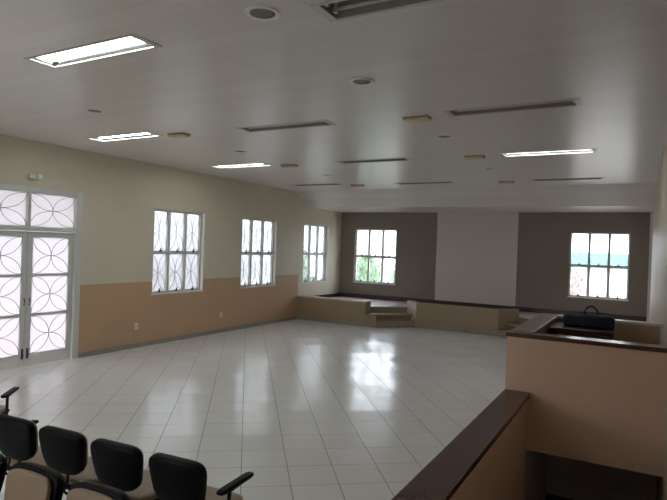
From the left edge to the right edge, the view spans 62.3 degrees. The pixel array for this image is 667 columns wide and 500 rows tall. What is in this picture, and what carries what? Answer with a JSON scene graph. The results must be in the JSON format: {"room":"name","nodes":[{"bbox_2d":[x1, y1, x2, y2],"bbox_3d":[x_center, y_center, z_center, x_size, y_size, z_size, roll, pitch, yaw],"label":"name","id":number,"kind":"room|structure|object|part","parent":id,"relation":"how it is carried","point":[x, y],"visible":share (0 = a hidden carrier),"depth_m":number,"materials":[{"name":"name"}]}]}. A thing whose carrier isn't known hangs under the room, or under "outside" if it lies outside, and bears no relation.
{"room":"community hall","nodes":[
{"label":"community hall","id":0,"kind":"room"},
{"bbox_2d":[0,134,341,357],"bbox_3d":[-4.256,-0.046,9.307,0.160,4.100,18.130,2,0,29],"label":"wall","id":1,"kind":"structure","parent":0,"point":[121,196],"depth_m":10.59,"materials":[{"name":"beige paint"}]},
{"bbox_2d":[28,174,41,179],"bbox_3d":[-4.553,-1.128,8.421,0.109,0.090,0.185,2,0,29],"label":"wall lamp","id":2,"kind":"object","parent":1,"relation":"attached to","point":[30,176],"visible":1,"depth_m":8.41,"materials":[{"name":"white plastic"}]},
{"bbox_2d":[0,183,82,371],"bbox_3d":[-4.734,0.422,8.457,0.162,2.780,1.810,2,0,29],"label":"door","id":3,"kind":"structure","parent":1,"relation":"in","point":[40,272],"depth_m":8.63,"materials":[{"name":"white metal"}]},
{"bbox_3d":[-4.929,0.697,8.112,0.004,1.800,0.646,2,0,29],"label":"glass","id":4,"kind":"part","parent":3,"relation":"part of","materials":[{"name":"white glass"}]},
{"bbox_2d":[0,237,22,355],"bbox_3d":[-4.916,0.697,8.105,0.009,1.808,0.655,2,0,29],"label":"grille","id":5,"kind":"object","parent":3,"relation":"attached to","point":[11,248],"depth_m":8.28,"materials":[{"name":"grey metal"}]},
{"bbox_2d":[0,192,26,225],"bbox_3d":[-4.876,-0.627,8.081,0.009,0.518,0.789,2,0,29],"label":"grille","id":6,"kind":"object","parent":3,"relation":"attached to","point":[13,205],"depth_m":8.26,"materials":[{"name":"white glass"}]},
{"bbox_3d":[-4.889,-0.628,8.088,0.004,0.510,0.780,2,0,29],"label":"transom glass","id":7,"kind":"part","parent":3,"relation":"part of","materials":[{"name":"white glass"}]},
{"bbox_2d":[30,237,68,352],"bbox_3d":[-4.528,0.707,8.803,0.009,1.808,0.625,2,0,29],"label":"grille","id":8,"kind":"object","parent":3,"relation":"attached to","point":[49,256],"depth_m":8.80,"materials":[{"name":"grey metal"}]},
{"bbox_3d":[-4.540,0.707,8.810,0.004,1.800,0.616,2,0,29],"label":"glass","id":9,"kind":"part","parent":3,"relation":"part of","materials":[{"name":"white glass"}]},
{"bbox_3d":[-4.491,-0.617,8.805,0.004,0.510,0.760,2,0,29],"label":"transom glass","id":10,"kind":"part","parent":3,"relation":"part of","materials":[{"name":"white glass"}]},
{"bbox_2d":[31,193,74,227],"bbox_3d":[-4.478,-0.617,8.798,0.009,0.518,0.769,2,0,29],"label":"grille","id":11,"kind":"object","parent":3,"relation":"attached to","point":[47,210],"depth_m":8.80,"materials":[{"name":"grey metal"}]},
{"bbox_2d":[152,209,201,292],"bbox_3d":[-3.196,0.028,11.229,0.092,1.631,1.376,2,0,29],"label":"window","id":12,"kind":"structure","parent":1,"relation":"in","point":[167,252],"depth_m":11.34,"materials":[{"name":"white metal"}]},
{"bbox_2d":[79,316,296,357],"bbox_3d":[-4.823,1.748,8.223,0.022,0.085,15.730,2,0,29],"label":"baseboard","id":13,"kind":"structure","parent":1,"relation":"attached to","point":[175,338],"depth_m":11.13,"materials":[{"name":"grey tile"}]},
{"bbox_2d":[151,213,328,294],"bbox_3d":[-1.840,0.069,13.540,0.072,1.685,6.800,2,0,29],"label":"trim","id":14,"kind":"structure","parent":1,"relation":"attached to","point":[204,214],"depth_m":13.33,"materials":[{"name":"white plastic"}]},
{"bbox_2d":[240,218,273,286],"bbox_3d":[-1.894,0.062,13.571,0.092,1.631,1.376,2,0,29],"label":"window","id":15,"kind":"structure","parent":1,"relation":"in","point":[261,253],"depth_m":13.72,"materials":[{"name":"white metal"}]},
{"bbox_2d":[303,224,325,281],"bbox_3d":[-0.582,0.095,15.930,0.092,1.631,1.336,2,0,29],"label":"window","id":16,"kind":"structure","parent":1,"relation":"in","point":[308,253],"depth_m":16.09,"materials":[{"name":"white metal"}]},
{"bbox_2d":[0,319,506,499],"bbox_3d":[-0.585,2.019,7.237,8.400,0.150,18.130,2,0,29],"label":"floor","id":17,"kind":"structure","parent":0,"point":[316,410],"depth_m":7.06,"materials":[{"name":"white tile"}]},
{"bbox_2d":[0,387,18,414],"bbox_3d":[-3.812,1.451,4.671,1.972,0.786,0.571,2,0,-11],"label":"seating","id":18,"kind":"object","parent":17,"relation":"on","point":[4,409],"visible":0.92,"depth_m":4.84,"materials":[{"name":"black plastic"}]},
{"bbox_3d":[-2.880,1.390,4.921,0.026,0.251,0.214,2,0,-11],"label":"armrest","id":19,"kind":"part","parent":18,"relation":"part of","materials":[{"name":"black plastic"}]},
{"bbox_2d":[0,453,129,499],"bbox_3d":[-1.443,1.544,2.663,1.972,0.786,0.571,2,0,26],"label":"seating","id":20,"kind":"object","parent":17,"relation":"on","point":[24,480],"visible":1,"depth_m":2.83,"materials":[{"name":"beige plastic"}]},
{"bbox_3d":[-1.992,1.274,3.115,0.394,0.290,0.106,2,0,26],"label":"backrest","id":21,"kind":"part","parent":20,"relation":"part of","materials":[{"name":"black plastic"}]},
{"bbox_3d":[-1.573,1.290,2.910,0.394,0.290,0.106,2,0,26],"label":"backrest","id":22,"kind":"part","parent":20,"relation":"part of","materials":[{"name":"beige fabric"}]},
{"bbox_3d":[-1.154,1.306,2.704,0.394,0.290,0.106,2,0,26],"label":"backrest","id":23,"kind":"part","parent":20,"relation":"part of","materials":[{"name":"black plastic"}]},
{"bbox_2d":[0,414,253,499],"bbox_3d":[-1.461,1.538,3.564,1.972,0.786,0.571,2,0,25],"label":"seating","id":24,"kind":"object","parent":17,"relation":"on","point":[119,465],"visible":0.91,"depth_m":3.35,"materials":[{"name":"black fabric"}]},
{"bbox_3d":[-2.155,1.265,3.714,0.394,0.290,0.106,2,0,25],"label":"backrest","id":25,"kind":"part","parent":24,"relation":"part of","materials":[{"name":"black plastic"}]},
{"bbox_3d":[-1.732,1.281,3.516,0.394,0.290,0.106,2,0,25],"label":"backrest","id":26,"kind":"part","parent":24,"relation":"part of","materials":[{"name":"black fabric"}]},
{"bbox_3d":[-1.310,1.297,3.318,0.394,0.290,0.106,2,0,25],"label":"backrest","id":27,"kind":"part","parent":24,"relation":"part of","materials":[{"name":"black plastic"}]},
{"bbox_3d":[-0.887,1.313,3.120,0.394,0.290,0.106,2,0,25],"label":"backrest","id":28,"kind":"part","parent":24,"relation":"part of","materials":[{"name":"black plastic"}]},
{"bbox_3d":[-0.561,1.480,3.220,0.026,0.251,0.214,2,0,25],"label":"armrest","id":29,"kind":"part","parent":24,"relation":"part of","materials":[{"name":"black plastic"}]},
{"bbox_2d":[365,312,415,327],"bbox_3d":[1.426,1.817,14.316,1.306,0.320,0.585,2,0,-16],"label":"steps","id":30,"kind":"structure","parent":17,"relation":"on","point":[374,319],"depth_m":14.17,"materials":[{"name":"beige paint"}]},
{"bbox_3d":[1.601,1.944,14.084,1.088,0.080,0.012,2,0,-16],"label":"skirting","id":31,"kind":"part","parent":30,"relation":"part of","materials":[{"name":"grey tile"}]},
{"bbox_2d":[370,307,528,323],"bbox_3d":[3.281,1.815,14.170,8.400,0.455,2.260,2,0,29],"label":"stage base","id":32,"kind":"object","parent":17,"relation":"on","point":[373,309],"visible":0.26,"depth_m":14.61,"materials":[{"name":"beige paint"}]},
{"bbox_2d":[329,296,539,318],"bbox_3d":[3.289,1.575,14.168,8.400,0.025,2.260,2,0,29],"label":"floor","id":33,"kind":"structure","parent":32,"relation":"on","point":[374,302],"depth_m":15.25,"materials":[{"name":"tile"}]},
{"bbox_2d":[497,323,520,338],"bbox_3d":[4.380,1.929,12.672,0.585,0.320,1.306,2,0,-16],"label":"steps","id":34,"kind":"structure","parent":17,"relation":"on","point":[501,333],"depth_m":13.10,"materials":[{"name":"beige paint"}]},
{"bbox_3d":[4.083,2.038,12.703,0.012,0.080,1.088,2,0,-16],"label":"skirting","id":35,"kind":"part","parent":34,"relation":"part of","materials":[{"name":"grey tile"}]},
{"bbox_2d":[0,0,666,211],"bbox_3d":[-0.468,-1.334,7.219,8.400,0.380,18.130,2,0,29],"label":"ceiling","id":36,"kind":"structure","parent":0,"point":[217,70],"depth_m":5.31,"materials":[{"name":"white paint"}]},
{"bbox_2d":[23,33,161,68],"bbox_3d":[-1.927,-1.599,4.355,1.310,0.093,0.266,2,0,29],"label":"ceiling light","id":37,"kind":"object","parent":36,"relation":"attached to","point":[131,43],"visible":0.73,"depth_m":4.38,"materials":[{"name":"white plastic"}]},
{"bbox_2d":[84,108,105,113],"bbox_3d":[-2.740,-1.593,6.329,0.232,0.011,0.232,2,0,29],"label":"recessed light","id":38,"kind":"object","parent":36,"relation":"in","point":[89,110],"visible":1,"depth_m":6.33,"materials":[{"name":"white plastic"}]},
{"bbox_2d":[85,132,162,141],"bbox_3d":[-3.002,-1.655,7.872,1.310,0.093,0.266,2,0,29],"label":"ceiling light","id":39,"kind":"object","parent":36,"relation":"attached to","point":[142,134],"visible":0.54,"depth_m":7.94,"materials":[{"name":"white plastic"}]},
{"bbox_2d":[167,133,189,138],"bbox_3d":[-2.115,-1.562,7.537,0.300,0.041,0.150,2,0,29],"label":"lamp","id":40,"kind":"object","parent":36,"relation":"attached to","point":[173,135],"visible":1,"depth_m":7.49,"materials":[{"name":"plastic"}]},
{"bbox_2d":[233,150,247,152],"bbox_3d":[-1.471,-1.561,8.736,0.232,0.011,0.232,2,0,29],"label":"recessed light","id":41,"kind":"object","parent":36,"relation":"in","point":[237,151],"visible":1,"depth_m":8.75,"materials":[{"name":"white plastic"}]},
{"bbox_2d":[210,163,273,167],"bbox_3d":[-1.738,-1.623,10.350,1.310,0.093,0.266,2,0,29],"label":"ceiling light","id":42,"kind":"object","parent":36,"relation":"attached to","point":[256,164],"visible":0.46,"depth_m":10.39,"materials":[{"name":"white plastic"}]},
{"bbox_2d":[244,5,280,21],"bbox_3d":[-0.449,-1.498,3.498,0.232,0.011,0.232,2,0,29],"label":"recessed light","id":43,"kind":"object","parent":36,"relation":"in","point":[263,13],"visible":1,"depth_m":3.49,"materials":[{"name":"white plastic"}]},
{"bbox_2d":[236,120,335,132],"bbox_3d":[-0.602,-1.565,6.799,1.310,0.093,0.266,2,0,29],"label":"ceiling light","id":44,"kind":"object","parent":36,"relation":"attached to","point":[305,124],"visible":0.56,"depth_m":6.84,"materials":[{"name":"white plastic"}]},
{"bbox_2d":[281,164,297,167],"bbox_3d":[-0.805,-1.529,10.058,0.300,0.041,0.150,2,0,29],"label":"lamp","id":45,"kind":"object","parent":36,"relation":"attached to","point":[287,165],"visible":1,"depth_m":10.01,"materials":[{"name":"plastic"}]},
{"bbox_2d":[293,183,342,185],"bbox_3d":[-0.401,-1.591,13.084,1.310,0.093,0.266,2,0,29],"label":"ceiling light","id":46,"kind":"object","parent":36,"relation":"attached to","point":[329,183],"visible":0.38,"depth_m":13.16,"materials":[{"name":"white plastic"}]},
{"bbox_2d":[349,77,374,85],"bbox_3d":[0.250,-1.481,4.859,0.232,0.011,0.232,2,0,29],"label":"recessed light","id":47,"kind":"object","parent":36,"relation":"in","point":[359,81],"visible":1,"depth_m":4.85,"materials":[{"name":"white plastic"}]},
{"bbox_2d":[334,158,411,163],"bbox_3d":[0.655,-1.534,9.224,1.310,0.093,0.266,2,0,29],"label":"ceiling light","id":48,"kind":"object","parent":36,"relation":"attached to","point":[387,159],"visible":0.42,"depth_m":9.27,"materials":[{"name":"white plastic"}]},
{"bbox_2d":[310,0,445,21],"bbox_3d":[0.495,-1.508,3.156,1.310,0.093,0.266,2,0,29],"label":"ceiling light","id":49,"kind":"object","parent":36,"relation":"attached to","point":[340,9],"visible":0.97,"depth_m":3.40,"materials":[{"name":"white plastic"}]},
{"bbox_2d":[402,115,431,122],"bbox_3d":[0.927,-1.449,6.119,0.300,0.041,0.150,2,0,29],"label":"lamp","id":50,"kind":"object","parent":36,"relation":"attached to","point":[425,118],"visible":1,"depth_m":6.08,"materials":[{"name":"plastic"}]},
{"bbox_2d":[394,181,453,184],"bbox_3d":[1.978,-1.502,12.035,1.310,0.093,0.266,2,0,29],"label":"ceiling light","id":51,"kind":"object","parent":36,"relation":"attached to","point":[448,181],"visible":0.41,"depth_m":12.03,"materials":[{"name":"white plastic"}]},
{"bbox_2d":[435,135,453,138],"bbox_3d":[1.421,-1.451,7.069,0.232,0.011,0.232,2,0,29],"label":"recessed light","id":52,"kind":"object","parent":36,"relation":"in","point":[436,136],"visible":1,"depth_m":7.07,"materials":[{"name":"white plastic"}]},
{"bbox_2d":[464,155,485,159],"bbox_3d":[2.166,-1.417,8.450,0.300,0.041,0.150,2,0,29],"label":"lamp","id":53,"kind":"object","parent":36,"relation":"attached to","point":[473,157],"visible":1,"depth_m":8.40,"materials":[{"name":"plastic"}]},
{"bbox_2d":[498,181,513,183],"bbox_3d":[3.554,-1.384,11.317,0.300,0.041,0.150,2,0,29],"label":"lamp","id":54,"kind":"object","parent":36,"relation":"attached to","point":[500,182],"visible":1,"depth_m":11.28,"materials":[{"name":"plastic"}]},
{"bbox_2d":[444,98,582,116],"bbox_3d":[1.791,-1.476,5.570,1.310,0.093,0.266,2,0,29],"label":"ceiling light","id":55,"kind":"object","parent":36,"relation":"attached to","point":[576,101],"visible":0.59,"depth_m":5.59,"materials":[{"name":"white plastic"}]},
{"bbox_2d":[499,149,597,156],"bbox_3d":[3.082,-1.443,7.953,1.310,0.093,0.266,2,0,29],"label":"ceiling light","id":56,"kind":"object","parent":36,"relation":"attached to","point":[578,150],"visible":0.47,"depth_m":7.98,"materials":[{"name":"white plastic"}]},
{"bbox_2d":[530,177,604,180],"bbox_3d":[4.506,-1.407,10.639,1.310,0.093,0.266,2,0,29],"label":"ceiling light","id":57,"kind":"object","parent":36,"relation":"attached to","point":[593,178],"visible":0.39,"depth_m":10.64,"materials":[{"name":"white plastic"}]},
{"bbox_2d":[297,295,370,322],"bbox_3d":[0.004,1.603,14.770,2.080,0.645,0.400,2,0,29],"label":"wall","id":58,"kind":"structure","parent":0,"point":[348,310],"depth_m":14.55,"materials":[{"name":"beige paint"}]},
{"bbox_2d":[297,316,497,335],"bbox_3d":[2.840,1.991,13.389,8.400,0.080,0.787,2,0,29],"label":"baseboard","id":59,"kind":"structure","parent":58,"relation":"attached to","point":[298,317],"depth_m":14.08,"materials":[{"name":"brown wood"}]},
{"bbox_2d":[316,292,645,321],"bbox_3d":[3.273,1.502,14.195,8.339,0.120,2.229,2,0,29],"label":"baseboard","id":60,"kind":"structure","parent":58,"relation":"attached to","point":[403,299],"depth_m":15.12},
{"bbox_2d":[408,300,518,332],"bbox_3d":[3.160,1.717,13.946,2.880,0.645,0.490,2,0,29],"label":"wall","id":61,"kind":"structure","parent":0,"point":[428,314],"depth_m":13.61,"materials":[{"name":"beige paint"}]},
{"bbox_2d":[407,300,415,323],"bbox_3d":[2.052,1.676,14.509,0.007,0.644,0.566,2,0,-16],"label":"trim","id":62,"kind":"structure","parent":61,"relation":"attached to","point":[411,306],"depth_m":14.46,"materials":[{"name":"paint"}]},
{"bbox_2d":[391,313,558,499],"bbox_3d":[0.169,2.980,2.552,0.245,4.430,10.700,2,0,29],"label":"wall","id":63,"kind":"structure","parent":0,"point":[486,460],"depth_m":4.21,"materials":[{"name":"beige paint"}]},
{"bbox_2d":[339,212,650,318],"bbox_3d":[3.925,0.209,15.219,8.720,4.100,0.160,2,0,29],"label":"wall","id":64,"kind":"structure","parent":0,"point":[543,251],"depth_m":14.39,"materials":[{"name":"beige paint"}]},
{"bbox_2d":[354,229,396,283],"bbox_3d":[1.279,0.181,16.686,1.366,1.621,0.092,2,0,29],"label":"window","id":65,"kind":"structure","parent":64,"relation":"in","point":[368,256],"depth_m":16.75,"materials":[{"name":"white metal"}]},
{"bbox_2d":[435,212,518,305],"bbox_3d":[3.892,0.214,15.138,2.220,2.488,0.011,2,0,29],"label":"projection screen","id":66,"kind":"object","parent":64,"relation":"attached to","point":[476,252],"visible":1,"depth_m":15.11,"materials":[{"name":"paint"}]},
{"bbox_2d":[353,281,628,300],"bbox_3d":[3.877,1.105,15.163,7.490,0.026,0.062,2,0,29],"label":"trim","id":67,"kind":"structure","parent":64,"relation":"attached to","point":[353,281],"depth_m":13.84,"materials":[{"name":"white plastic"}]},
{"bbox_2d":[568,232,629,299],"bbox_3d":[6.602,0.382,13.724,1.336,1.621,0.092,2,0,29],"label":"window","id":68,"kind":"structure","parent":64,"relation":"in","point":[588,265],"depth_m":13.73,"materials":[{"name":"white metal"}]},
{"bbox_2d":[505,330,666,476],"bbox_3d":[2.301,1.380,5.140,1.362,1.110,0.185,2,0,29],"label":"wall","id":69,"kind":"structure","parent":0,"point":[592,400],"depth_m":5.02,"materials":[{"name":"beige paint"}]},
{"bbox_2d":[545,454,656,499],"bbox_3d":[2.957,3.613,6.457,1.350,3.319,0.150,2,0,29],"label":"wall","id":70,"kind":"structure","parent":0,"point":[568,478],"depth_m":6.36,"materials":[{"name":"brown paint"}]},
{"bbox_2d":[546,493,572,499],"bbox_3d":[3.035,2.980,6.329,1.130,0.090,0.015,2,0,29],"label":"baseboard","id":71,"kind":"structure","parent":70,"relation":"attached to","point":[548,496],"depth_m":6.55,"materials":[{"name":"black"}]},
{"bbox_2d":[555,314,660,344],"bbox_3d":[3.354,1.468,6.830,1.160,1.230,0.165,2,0,29],"label":"wall","id":72,"kind":"structure","parent":0,"point":[644,332],"depth_m":6.61,"materials":[{"name":"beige paint"}]},
{"bbox_2d":[649,142,666,499],"bbox_3d":[3.167,1.735,5.154,0.160,7.100,18.130,2,0,29],"label":"wall","id":73,"kind":"structure","parent":0,"point":[658,288],"depth_m":7.08,"materials":[{"name":"beige paint"}]},
{"bbox_2d":[646,212,652,321],"bbox_3d":[7.503,0.412,13.077,0.055,2.606,0.098,2,0,29],"label":"trim","id":74,"kind":"structure","parent":73,"relation":"attached to","point":[651,214],"depth_m":13.03,"materials":[{"name":"white paint"}]},
{"bbox_2d":[655,126,666,184],"bbox_3d":[2.534,-1.385,4.000,0.030,0.033,15.420,2,0,29],"label":"trim","id":75,"kind":"structure","parent":73,"relation":"attached to","point":[665,136],"depth_m":7.60,"materials":[{"name":"white plastic"}]},
{"bbox_3d":[2.856,1.910,5.965,1.160,0.080,1.850,2,0,29],"label":"box","id":76,"kind":"object","parent":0,"visible":0},
{"bbox_2d":[549,321,615,339],"bbox_3d":[2.929,1.385,6.508,0.665,0.968,0.744,2,0,29],"label":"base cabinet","id":77,"kind":"object","parent":76,"relation":"on","point":[558,328],"visible":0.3,"depth_m":6.24,"materials":[{"name":"brown wood"}]},
{"bbox_3d":[2.623,1.375,6.292,0.310,0.870,0.017,2,0,29],"label":"door","id":78,"kind":"part","parent":77,"relation":"part of","materials":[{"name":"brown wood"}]},
{"bbox_2d":[563,306,614,328],"bbox_3d":[2.995,0.776,6.467,0.550,0.255,0.266,2,0,27],"label":"duffel bag","id":79,"kind":"object","parent":77,"relation":"on","point":[587,320],"visible":1,"depth_m":6.37,"materials":[{"name":"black fabric"}]},
{"bbox_3d":[3.012,0.713,6.441,0.180,0.126,0.020,2,0,27],"label":"handle","id":80,"kind":"part","parent":79,"relation":"part of","materials":[{"name":"black fabric"}]},
{"bbox_3d":[2.903,1.385,6.136,0.310,0.870,0.017,2,0,29],"label":"door","id":81,"kind":"part","parent":77,"relation":"part of","materials":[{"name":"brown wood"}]},
{"label":"outside","id":82,"kind":"structure","parent":0,"visible":0},
{"bbox_3d":[6.003,2.410,19.513,88.000,0.200,100.000,2,0,29],"label":"ground","id":83,"kind":"structure","parent":82,"visible":0},
{"bbox_2d":[10,211,395,290],"bbox_3d":[-8.033,0.117,10.186,0.200,3.500,50.000,2,0,29],"label":"wall","id":84,"kind":"structure","parent":83,"relation":"on","point":[375,233],"depth_m":18.99,"materials":[{"name":"glass"}]},
{"bbox_2d":[303,249,317,280],"bbox_3d":[-1.255,0.946,18.540,1.249,2.237,1.290,2,0,-28],"label":"shrub","id":85,"kind":"object","parent":83,"relation":"on","point":[304,257],"visible":0.05,"depth_m":18.47,"materials":[{"name":"green plant"}]},
{"bbox_2d":[356,252,380,281],"bbox_3d":[1.212,1.098,20.143,1.281,2.088,1.436,2,0,-8],"label":"shrub","id":86,"kind":"object","parent":83,"relation":"on","point":[374,274],"visible":0.49,"depth_m":19.94,"materials":[{"name":"green plant"}]},
{"bbox_2d":[387,265,394,282],"bbox_3d":[2.608,1.218,20.736,1.178,1.939,1.217,2,0,29],"label":"shrub","id":87,"kind":"object","parent":83,"relation":"on","point":[392,278],"visible":0.04,"depth_m":20.73,"materials":[{"name":"green plant"}]},
{"bbox_2d":[570,267,591,295],"bbox_3d":[10.815,1.558,24.341,1.108,1.795,1.262,2,0,29],"label":"shrub","id":88,"kind":"object","parent":83,"relation":"on","point":[574,274],"visible":0.58,"depth_m":24.13,"materials":[{"name":"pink plant"}]},
{"bbox_2d":[571,252,628,297],"bbox_3d":[17.013,1.466,28.738,15.600,2.360,5.800,2,0,29],"label":"building","id":89,"kind":"structure","parent":83,"relation":"on","point":[594,271],"depth_m":27.67,"materials":[{"name":"paint"}]}
]}

